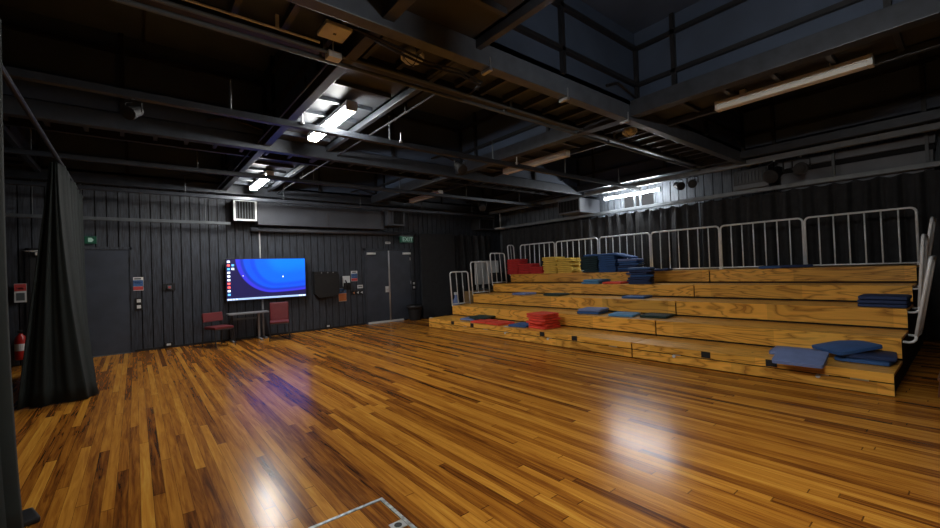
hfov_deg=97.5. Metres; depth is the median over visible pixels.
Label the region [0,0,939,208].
ceiling
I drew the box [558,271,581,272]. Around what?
cushion
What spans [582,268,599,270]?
cushion
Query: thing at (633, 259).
cushion
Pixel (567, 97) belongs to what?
clamp
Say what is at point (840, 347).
cushion
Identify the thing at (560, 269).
cushion
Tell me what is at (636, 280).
cushion
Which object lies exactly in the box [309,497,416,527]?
floor hatch
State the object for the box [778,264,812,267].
cushion
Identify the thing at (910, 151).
air duct
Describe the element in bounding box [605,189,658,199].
diffuser
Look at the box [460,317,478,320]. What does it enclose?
cushion
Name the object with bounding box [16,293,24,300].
print
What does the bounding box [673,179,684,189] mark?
spotlight
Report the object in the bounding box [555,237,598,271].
guard rail
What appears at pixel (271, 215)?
air duct
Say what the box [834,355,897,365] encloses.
cushion
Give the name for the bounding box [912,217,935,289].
rail
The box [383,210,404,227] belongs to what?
air vent
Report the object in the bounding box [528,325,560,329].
cushion
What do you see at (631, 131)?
light
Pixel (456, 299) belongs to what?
spray bottle
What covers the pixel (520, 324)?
cushion
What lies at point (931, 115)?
ceiling beam
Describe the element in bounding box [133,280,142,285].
print
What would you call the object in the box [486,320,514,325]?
cushion
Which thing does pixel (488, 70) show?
clamp
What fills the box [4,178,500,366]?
wall
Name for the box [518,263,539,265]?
cushion
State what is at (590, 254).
cushion
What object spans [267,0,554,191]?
ceiling beam
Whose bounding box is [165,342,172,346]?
power socket
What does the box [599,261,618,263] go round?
cushion
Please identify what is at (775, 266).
cushion
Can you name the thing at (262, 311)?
desk
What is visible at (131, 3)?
conduit
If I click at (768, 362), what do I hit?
socket
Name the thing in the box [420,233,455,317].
flat board
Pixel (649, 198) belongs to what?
window
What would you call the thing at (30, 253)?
door
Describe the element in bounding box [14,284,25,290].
print
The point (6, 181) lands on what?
bar
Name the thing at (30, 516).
weight
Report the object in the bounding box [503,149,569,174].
tube light
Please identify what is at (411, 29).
ceiling beam
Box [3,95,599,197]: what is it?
ceiling beam
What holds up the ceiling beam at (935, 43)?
attached to the ceiling
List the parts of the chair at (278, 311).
leg, seat, backrest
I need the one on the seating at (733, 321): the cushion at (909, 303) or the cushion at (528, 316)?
the cushion at (909, 303)
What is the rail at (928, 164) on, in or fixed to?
hanging from the ceiling
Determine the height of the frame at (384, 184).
0.970 m
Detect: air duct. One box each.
[255,203,383,229]
[777,134,935,191]
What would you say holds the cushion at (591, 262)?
on the cushion at (591, 265)
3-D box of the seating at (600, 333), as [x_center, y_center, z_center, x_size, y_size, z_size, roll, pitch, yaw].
[2.111,0.846,9.445,3.738,1.225,5.448,-1,-1,-39]
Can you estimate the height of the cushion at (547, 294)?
0.051 m
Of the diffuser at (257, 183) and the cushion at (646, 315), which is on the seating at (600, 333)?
the cushion at (646, 315)
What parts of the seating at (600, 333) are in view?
riser panel, riser panel, riser panel, riser panel, riser panel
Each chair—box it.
[201,312,235,348]
[269,302,290,341]
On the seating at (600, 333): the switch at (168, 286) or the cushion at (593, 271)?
the cushion at (593, 271)
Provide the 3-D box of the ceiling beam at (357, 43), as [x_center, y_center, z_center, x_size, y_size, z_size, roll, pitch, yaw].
[-1.623,-1.890,4.393,0.100,0.140,12.730,-1,-1,-39]
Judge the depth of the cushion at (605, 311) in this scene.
7.82 m
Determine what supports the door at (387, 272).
in the wall at (192, 257)
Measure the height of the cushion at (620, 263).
0.051 m
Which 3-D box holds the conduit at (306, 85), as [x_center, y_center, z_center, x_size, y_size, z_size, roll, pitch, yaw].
[-3.385,-1.802,6.355,0.024,0.135,6.600,-1,-1,-39]
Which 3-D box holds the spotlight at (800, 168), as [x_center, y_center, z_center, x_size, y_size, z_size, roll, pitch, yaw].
[5.994,-1.786,7.462,0.274,0.380,0.343,-3,-1,43]
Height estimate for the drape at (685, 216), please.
2.720 m
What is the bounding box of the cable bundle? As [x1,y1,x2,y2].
[346,24,482,96]
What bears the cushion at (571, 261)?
on the cushion at (568, 263)
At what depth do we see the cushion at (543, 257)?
11.02 m
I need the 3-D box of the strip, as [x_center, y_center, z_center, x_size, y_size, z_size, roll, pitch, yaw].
[-3.078,0.781,11.256,0.340,0.110,0.024,-1,-1,-39]
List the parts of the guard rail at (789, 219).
rail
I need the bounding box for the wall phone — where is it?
[342,276,350,291]
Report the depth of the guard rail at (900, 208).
6.62 m
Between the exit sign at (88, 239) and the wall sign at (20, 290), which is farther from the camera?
the exit sign at (88, 239)
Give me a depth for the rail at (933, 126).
7.82 m
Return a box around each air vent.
[230,200,256,222]
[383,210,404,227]
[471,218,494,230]
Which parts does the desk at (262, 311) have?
leg, leg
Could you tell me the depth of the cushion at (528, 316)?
7.83 m
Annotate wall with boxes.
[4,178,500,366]
[499,130,939,271]
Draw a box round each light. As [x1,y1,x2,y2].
[249,170,273,190]
[307,99,356,142]
[401,46,423,66]
[409,190,442,202]
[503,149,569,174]
[603,186,661,200]
[622,126,637,136]
[714,53,874,111]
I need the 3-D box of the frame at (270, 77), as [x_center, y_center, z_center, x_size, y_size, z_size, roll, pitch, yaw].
[-3.212,-2.392,4.072,2.850,0.970,2.900,-1,-1,-39]
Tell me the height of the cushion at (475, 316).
0.051 m
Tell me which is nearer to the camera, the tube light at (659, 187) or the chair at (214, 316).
the chair at (214, 316)
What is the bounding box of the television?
[225,258,305,301]
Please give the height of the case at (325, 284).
0.670 m
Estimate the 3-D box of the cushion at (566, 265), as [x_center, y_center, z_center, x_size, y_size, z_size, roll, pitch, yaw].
[2.573,0.061,10.841,0.450,0.051,0.450,-1,-1,-45]
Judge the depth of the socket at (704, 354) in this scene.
5.34 m
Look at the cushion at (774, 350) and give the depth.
5.08 m
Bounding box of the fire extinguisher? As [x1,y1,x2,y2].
[14,330,25,359]
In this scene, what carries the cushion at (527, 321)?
on the cushion at (556, 323)
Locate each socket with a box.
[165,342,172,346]
[701,351,709,358]
[765,359,776,366]
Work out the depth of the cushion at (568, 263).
10.64 m
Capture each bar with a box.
[4,65,641,190]
[4,129,542,206]
[4,176,494,217]
[5,179,230,224]
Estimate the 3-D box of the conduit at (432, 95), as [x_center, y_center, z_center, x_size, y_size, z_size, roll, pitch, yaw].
[-2.454,-1.825,7.112,0.024,0.135,6.600,-1,-1,-39]
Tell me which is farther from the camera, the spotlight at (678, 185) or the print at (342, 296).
the print at (342, 296)
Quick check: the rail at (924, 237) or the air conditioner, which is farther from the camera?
the air conditioner
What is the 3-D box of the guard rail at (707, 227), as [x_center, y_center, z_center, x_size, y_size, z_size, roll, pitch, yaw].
[4.574,-0.311,8.822,0.044,0.887,1.444,-1,-1,-39]
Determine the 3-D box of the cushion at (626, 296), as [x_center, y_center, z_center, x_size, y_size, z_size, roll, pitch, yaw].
[3.255,0.634,8.031,0.450,0.051,0.450,-3,-1,42]
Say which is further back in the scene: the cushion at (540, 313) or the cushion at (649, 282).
the cushion at (649, 282)
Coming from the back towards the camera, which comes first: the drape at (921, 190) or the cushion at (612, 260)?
the cushion at (612, 260)
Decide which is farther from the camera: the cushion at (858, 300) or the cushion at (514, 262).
the cushion at (514, 262)
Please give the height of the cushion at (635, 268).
0.051 m
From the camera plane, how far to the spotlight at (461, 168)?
6.25 m
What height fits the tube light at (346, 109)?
0.176 m
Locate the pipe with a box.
[250,227,414,235]
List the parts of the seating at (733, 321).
riser panel, riser panel, riser panel, riser panel, riser panel, panel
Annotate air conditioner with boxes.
[733,166,775,190]
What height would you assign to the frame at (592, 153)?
0.970 m
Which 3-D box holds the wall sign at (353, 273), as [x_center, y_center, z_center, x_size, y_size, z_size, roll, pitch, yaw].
[-3.153,0.328,11.223,0.180,0.280,0.010,-1,-1,-39]
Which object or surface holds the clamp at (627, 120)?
attached to the ceiling beam at (411, 29)
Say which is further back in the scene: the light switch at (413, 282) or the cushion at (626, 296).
the light switch at (413, 282)
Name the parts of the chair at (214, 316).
leg, backrest, seat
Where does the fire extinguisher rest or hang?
attached to the wall at (192, 257)
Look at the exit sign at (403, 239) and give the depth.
12.03 m
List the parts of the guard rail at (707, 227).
rail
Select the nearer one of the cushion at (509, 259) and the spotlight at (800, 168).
the spotlight at (800, 168)
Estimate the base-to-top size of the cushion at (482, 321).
0.051 m
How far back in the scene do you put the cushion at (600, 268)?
9.67 m
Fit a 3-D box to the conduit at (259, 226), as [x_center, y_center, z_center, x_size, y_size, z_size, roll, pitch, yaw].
[-4.966,-0.538,9.732,0.028,0.800,0.027,-1,-1,-39]
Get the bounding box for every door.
[25,248,37,323]
[84,247,134,356]
[364,249,412,324]
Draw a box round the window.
[623,189,655,207]
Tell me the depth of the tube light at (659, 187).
10.24 m
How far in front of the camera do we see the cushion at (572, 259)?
10.64 m
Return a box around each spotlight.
[121,99,143,119]
[454,158,466,174]
[478,201,486,211]
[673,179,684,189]
[687,176,697,187]
[763,160,783,182]
[791,155,810,174]
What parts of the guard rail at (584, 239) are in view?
frame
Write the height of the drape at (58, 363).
2.866 m
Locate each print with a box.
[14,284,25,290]
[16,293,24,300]
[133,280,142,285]
[133,286,142,289]
[339,293,345,300]
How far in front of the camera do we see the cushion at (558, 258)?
10.64 m
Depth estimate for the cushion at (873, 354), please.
4.44 m
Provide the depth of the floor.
3.36 m
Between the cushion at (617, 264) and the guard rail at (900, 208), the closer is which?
the guard rail at (900, 208)
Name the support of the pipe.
attached to the wall at (192, 257)
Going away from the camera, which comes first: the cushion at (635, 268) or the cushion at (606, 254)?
the cushion at (635, 268)
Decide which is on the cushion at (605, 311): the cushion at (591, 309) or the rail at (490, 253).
the cushion at (591, 309)
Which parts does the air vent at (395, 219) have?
frame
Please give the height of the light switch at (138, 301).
0.242 m
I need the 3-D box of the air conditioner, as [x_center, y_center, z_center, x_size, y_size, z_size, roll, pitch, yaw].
[5.834,-1.736,8.466,0.440,0.400,0.620,-1,-1,-39]
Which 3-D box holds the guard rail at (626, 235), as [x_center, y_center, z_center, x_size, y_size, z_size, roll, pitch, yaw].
[3.695,-0.263,9.904,0.044,0.887,1.354,-1,-1,-39]
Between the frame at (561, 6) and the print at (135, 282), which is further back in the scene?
the print at (135, 282)
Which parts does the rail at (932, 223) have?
frame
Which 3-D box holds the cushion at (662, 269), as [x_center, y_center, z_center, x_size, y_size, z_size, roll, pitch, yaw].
[4.121,0.125,8.964,0.450,0.051,0.450,-3,-1,39]
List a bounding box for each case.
[312,271,339,297]
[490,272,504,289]
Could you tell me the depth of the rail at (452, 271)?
11.13 m
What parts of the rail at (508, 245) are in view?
frame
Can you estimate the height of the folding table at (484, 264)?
1.680 m
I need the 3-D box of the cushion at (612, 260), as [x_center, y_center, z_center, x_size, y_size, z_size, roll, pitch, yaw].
[3.398,-0.082,9.843,0.450,0.051,0.450,-1,-1,-40]
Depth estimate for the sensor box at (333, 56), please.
3.62 m
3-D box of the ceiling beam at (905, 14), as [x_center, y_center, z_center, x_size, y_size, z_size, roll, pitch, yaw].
[1.130,-1.969,6.633,0.120,0.200,12.730,-1,-1,-39]
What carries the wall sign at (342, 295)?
attached to the wall at (192, 257)
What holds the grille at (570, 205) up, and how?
attached to the vent box at (576, 206)
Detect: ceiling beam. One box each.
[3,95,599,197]
[3,117,569,196]
[3,126,40,171]
[4,165,504,214]
[135,0,712,168]
[221,0,415,190]
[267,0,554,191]
[286,0,758,168]
[371,0,939,202]
[404,37,939,202]
[484,108,939,211]
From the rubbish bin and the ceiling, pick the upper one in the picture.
the ceiling
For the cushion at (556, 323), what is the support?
on the cushion at (529, 326)
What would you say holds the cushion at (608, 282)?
on the seating at (600, 333)
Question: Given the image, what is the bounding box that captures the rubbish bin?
[406,304,422,320]
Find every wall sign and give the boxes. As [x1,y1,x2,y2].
[14,283,26,302]
[133,277,143,290]
[339,288,346,301]
[351,271,357,280]
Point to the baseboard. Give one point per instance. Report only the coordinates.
(240, 338)
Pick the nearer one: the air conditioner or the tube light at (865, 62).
the tube light at (865, 62)
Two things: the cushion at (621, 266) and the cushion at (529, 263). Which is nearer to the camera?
the cushion at (621, 266)
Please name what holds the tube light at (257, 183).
attached to the ceiling
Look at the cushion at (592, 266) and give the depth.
10.04 m
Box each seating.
[429,269,716,357]
[632,265,922,396]
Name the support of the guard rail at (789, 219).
on the seating at (733, 321)
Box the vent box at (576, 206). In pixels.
[558,197,599,215]
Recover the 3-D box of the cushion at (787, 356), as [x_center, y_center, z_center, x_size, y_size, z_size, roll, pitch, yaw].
[3.708,1.048,4.629,0.449,0.111,0.450,-1,-1,-42]
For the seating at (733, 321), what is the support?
on the floor
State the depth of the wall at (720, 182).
9.90 m
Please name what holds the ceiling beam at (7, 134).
attached to the ceiling
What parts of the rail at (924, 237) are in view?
frame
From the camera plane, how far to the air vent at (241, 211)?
9.29 m
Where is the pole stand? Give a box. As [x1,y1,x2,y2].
[261,299,267,338]
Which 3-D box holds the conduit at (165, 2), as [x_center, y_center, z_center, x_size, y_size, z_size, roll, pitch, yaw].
[0.499,-1.957,5.031,11.400,0.150,0.032,-1,-1,-39]
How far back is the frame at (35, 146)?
7.90 m
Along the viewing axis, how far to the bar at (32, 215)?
8.09 m
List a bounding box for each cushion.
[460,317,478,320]
[469,315,494,318]
[471,319,497,323]
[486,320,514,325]
[507,259,527,260]
[507,262,526,263]
[508,322,528,327]
[512,292,536,294]
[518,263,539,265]
[519,265,539,266]
[526,320,557,323]
[527,311,558,316]
[527,315,558,318]
[528,317,560,321]
[528,322,559,326]
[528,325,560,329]
[542,257,564,258]
[543,268,557,269]
[543,293,569,295]
[556,261,579,263]
[556,265,578,267]
[557,258,579,259]
[557,263,580,265]
[558,259,580,261]
[558,267,580,268]
[558,269,580,270]
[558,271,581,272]
[577,310,607,313]
[578,307,608,311]
[581,264,598,266]
[581,281,607,283]
[582,256,597,258]
[582,258,597,260]
[582,260,598,262]
[582,262,598,264]
[582,266,598,268]
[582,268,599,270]
[583,270,599,272]
[583,279,610,281]
[584,254,598,256]
[598,255,621,257]
[598,257,624,259]
[598,263,619,265]
[599,253,624,255]
[599,259,617,261]
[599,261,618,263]
[599,265,620,267]
[599,268,617,269]
[599,270,617,271]
[602,281,627,283]
[608,311,640,316]
[613,253,637,257]
[617,265,643,267]
[618,258,643,260]
[618,260,643,262]
[618,267,634,269]
[619,263,644,264]
[622,295,651,298]
[626,272,654,274]
[627,279,653,281]
[628,267,654,269]
[628,276,653,279]
[628,281,653,283]
[629,269,653,271]
[630,274,653,276]
[640,312,674,318]
[654,268,672,270]
[759,265,779,268]
[769,346,820,354]
[772,348,828,368]
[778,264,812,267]
[812,340,882,354]
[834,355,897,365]
[840,350,897,361]
[857,299,910,303]
[858,294,911,299]
[858,302,910,307]
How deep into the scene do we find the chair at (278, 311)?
9.41 m
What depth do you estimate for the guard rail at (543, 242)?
11.96 m
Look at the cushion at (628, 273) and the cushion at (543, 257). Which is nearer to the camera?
the cushion at (628, 273)
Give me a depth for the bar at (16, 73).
4.50 m
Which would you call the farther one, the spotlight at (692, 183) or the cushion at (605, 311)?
the spotlight at (692, 183)
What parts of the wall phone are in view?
plate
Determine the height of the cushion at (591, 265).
0.051 m
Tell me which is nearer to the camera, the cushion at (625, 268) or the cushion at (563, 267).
the cushion at (625, 268)
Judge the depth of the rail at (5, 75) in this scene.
3.60 m
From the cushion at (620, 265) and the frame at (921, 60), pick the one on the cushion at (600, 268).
the cushion at (620, 265)
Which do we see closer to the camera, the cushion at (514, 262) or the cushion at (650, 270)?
the cushion at (650, 270)
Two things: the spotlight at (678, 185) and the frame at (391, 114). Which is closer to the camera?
the frame at (391, 114)
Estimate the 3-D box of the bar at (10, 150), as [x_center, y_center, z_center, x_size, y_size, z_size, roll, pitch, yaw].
[-2.283,-1.737,8.537,11.300,0.356,0.072,-1,-1,-39]
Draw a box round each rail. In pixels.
[2,64,81,194]
[449,271,470,305]
[470,261,489,293]
[489,122,939,214]
[489,253,506,284]
[495,122,939,229]
[507,245,514,275]
[520,242,554,264]
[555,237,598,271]
[599,232,651,266]
[650,226,720,268]
[720,218,805,268]
[804,207,919,265]
[903,255,935,343]
[908,234,928,313]
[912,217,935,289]
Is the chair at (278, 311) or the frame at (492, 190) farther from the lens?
the frame at (492, 190)
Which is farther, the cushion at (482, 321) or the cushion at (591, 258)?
the cushion at (591, 258)
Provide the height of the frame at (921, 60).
0.970 m
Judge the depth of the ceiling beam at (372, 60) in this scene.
4.08 m
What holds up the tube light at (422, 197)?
attached to the ceiling
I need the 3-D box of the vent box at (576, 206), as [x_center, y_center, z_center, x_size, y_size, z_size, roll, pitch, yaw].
[3.034,-1.578,11.508,0.950,0.380,0.720,-1,-1,-39]
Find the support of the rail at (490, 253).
attached to the seating at (600, 333)
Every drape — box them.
[0,19,23,527]
[17,162,98,409]
[454,234,490,304]
[502,202,701,282]
[700,169,939,339]
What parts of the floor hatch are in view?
finger plate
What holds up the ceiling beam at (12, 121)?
attached to the ceiling
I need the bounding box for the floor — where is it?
[11,315,939,527]
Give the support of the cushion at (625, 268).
on the cushion
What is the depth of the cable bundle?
3.60 m
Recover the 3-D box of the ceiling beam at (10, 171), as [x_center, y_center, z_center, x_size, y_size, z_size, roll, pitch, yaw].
[-3.544,-1.698,10.643,12.200,0.200,0.120,-1,-1,-39]
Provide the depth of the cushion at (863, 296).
5.18 m
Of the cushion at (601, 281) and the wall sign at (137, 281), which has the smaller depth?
the wall sign at (137, 281)
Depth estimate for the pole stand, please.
9.69 m
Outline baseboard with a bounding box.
[135,316,422,351]
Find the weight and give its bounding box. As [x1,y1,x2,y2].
[22,507,40,526]
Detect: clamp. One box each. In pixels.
[481,57,491,75]
[559,88,568,102]
[620,112,628,124]
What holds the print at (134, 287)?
attached to the wall sign at (137, 281)
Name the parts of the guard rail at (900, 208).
rail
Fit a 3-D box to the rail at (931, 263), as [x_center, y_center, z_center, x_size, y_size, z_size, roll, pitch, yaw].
[5.037,0.386,4.613,0.614,0.950,0.257,-1,-1,-39]
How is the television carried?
attached to the wall at (192, 257)
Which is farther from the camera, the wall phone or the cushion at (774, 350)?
the wall phone
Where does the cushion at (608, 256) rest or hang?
on the cushion at (610, 258)
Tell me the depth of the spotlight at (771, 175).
7.69 m
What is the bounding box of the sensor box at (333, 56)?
[325,41,341,62]
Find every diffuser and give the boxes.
[250,179,268,189]
[410,196,433,202]
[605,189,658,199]
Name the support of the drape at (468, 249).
hanging from the wall at (192, 257)
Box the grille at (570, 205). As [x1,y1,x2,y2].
[559,199,578,212]
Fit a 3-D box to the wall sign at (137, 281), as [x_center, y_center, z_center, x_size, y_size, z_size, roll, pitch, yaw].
[-6.713,0.402,8.327,0.180,0.270,0.010,-1,-1,-39]
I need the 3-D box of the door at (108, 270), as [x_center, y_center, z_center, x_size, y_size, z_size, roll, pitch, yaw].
[-7.063,0.721,8.022,0.800,2.110,0.064,-1,-1,-39]
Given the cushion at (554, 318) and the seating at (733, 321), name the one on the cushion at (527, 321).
the cushion at (554, 318)
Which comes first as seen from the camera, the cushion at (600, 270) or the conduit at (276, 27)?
the conduit at (276, 27)
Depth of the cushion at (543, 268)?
11.04 m
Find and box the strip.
[351,290,362,294]
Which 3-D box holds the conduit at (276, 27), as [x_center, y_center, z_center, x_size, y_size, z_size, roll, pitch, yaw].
[-2.572,-1.895,2.430,3.350,0.123,0.024,-1,-1,-39]
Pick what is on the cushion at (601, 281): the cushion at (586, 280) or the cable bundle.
the cushion at (586, 280)
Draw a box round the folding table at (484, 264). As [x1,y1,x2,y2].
[474,261,498,289]
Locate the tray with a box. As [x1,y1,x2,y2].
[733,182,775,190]
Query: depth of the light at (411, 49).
3.83 m
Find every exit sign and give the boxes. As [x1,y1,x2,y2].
[84,236,96,243]
[399,208,412,242]
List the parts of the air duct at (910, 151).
casing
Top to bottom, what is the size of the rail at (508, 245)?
0.959 m
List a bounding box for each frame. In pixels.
[1,3,321,134]
[6,126,243,182]
[317,166,405,194]
[385,88,549,162]
[441,187,535,204]
[513,0,891,98]
[533,145,665,186]
[699,53,939,150]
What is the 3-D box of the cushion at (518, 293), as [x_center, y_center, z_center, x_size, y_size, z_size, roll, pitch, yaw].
[1.362,0.738,10.330,0.450,0.051,0.450,-1,-1,-45]
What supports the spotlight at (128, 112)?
hanging from the bar at (16, 73)
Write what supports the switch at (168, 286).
attached to the wall at (192, 257)
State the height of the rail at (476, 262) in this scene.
0.959 m
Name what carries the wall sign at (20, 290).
attached to the wall at (192, 257)
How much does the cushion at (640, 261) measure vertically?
0.051 m
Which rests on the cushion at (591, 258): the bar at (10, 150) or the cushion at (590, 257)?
the cushion at (590, 257)
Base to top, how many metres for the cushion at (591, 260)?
0.051 m
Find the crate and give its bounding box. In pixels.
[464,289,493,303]
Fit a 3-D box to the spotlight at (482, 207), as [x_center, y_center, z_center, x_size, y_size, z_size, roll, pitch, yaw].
[0.326,-1.496,10.634,0.219,0.308,0.285,-2,-1,3]
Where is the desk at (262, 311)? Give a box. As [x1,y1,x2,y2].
[226,310,268,343]
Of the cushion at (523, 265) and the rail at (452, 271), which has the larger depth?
the cushion at (523, 265)
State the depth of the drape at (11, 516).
2.23 m
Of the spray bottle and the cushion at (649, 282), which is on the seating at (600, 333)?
the cushion at (649, 282)
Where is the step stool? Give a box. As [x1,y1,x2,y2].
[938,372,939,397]
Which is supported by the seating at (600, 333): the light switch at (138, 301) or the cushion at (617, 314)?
the cushion at (617, 314)
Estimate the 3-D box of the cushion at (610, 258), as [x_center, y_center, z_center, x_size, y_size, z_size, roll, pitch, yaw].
[3.382,-0.130,9.862,0.450,0.051,0.450,-1,-1,-37]
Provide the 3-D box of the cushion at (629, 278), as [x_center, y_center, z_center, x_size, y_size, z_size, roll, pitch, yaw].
[3.585,0.291,8.639,0.450,0.051,0.450,-3,-1,34]
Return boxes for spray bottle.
[453,292,459,314]
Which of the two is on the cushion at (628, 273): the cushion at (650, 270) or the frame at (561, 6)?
the cushion at (650, 270)
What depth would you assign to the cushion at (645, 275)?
8.43 m
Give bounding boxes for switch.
[135,298,142,310]
[162,283,175,290]
[412,281,415,289]
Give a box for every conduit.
[111,0,699,170]
[151,0,705,168]
[184,0,319,42]
[217,63,327,188]
[259,226,260,257]
[276,94,434,193]
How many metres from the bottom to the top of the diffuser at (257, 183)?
0.060 m
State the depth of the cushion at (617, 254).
9.42 m
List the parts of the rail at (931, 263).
frame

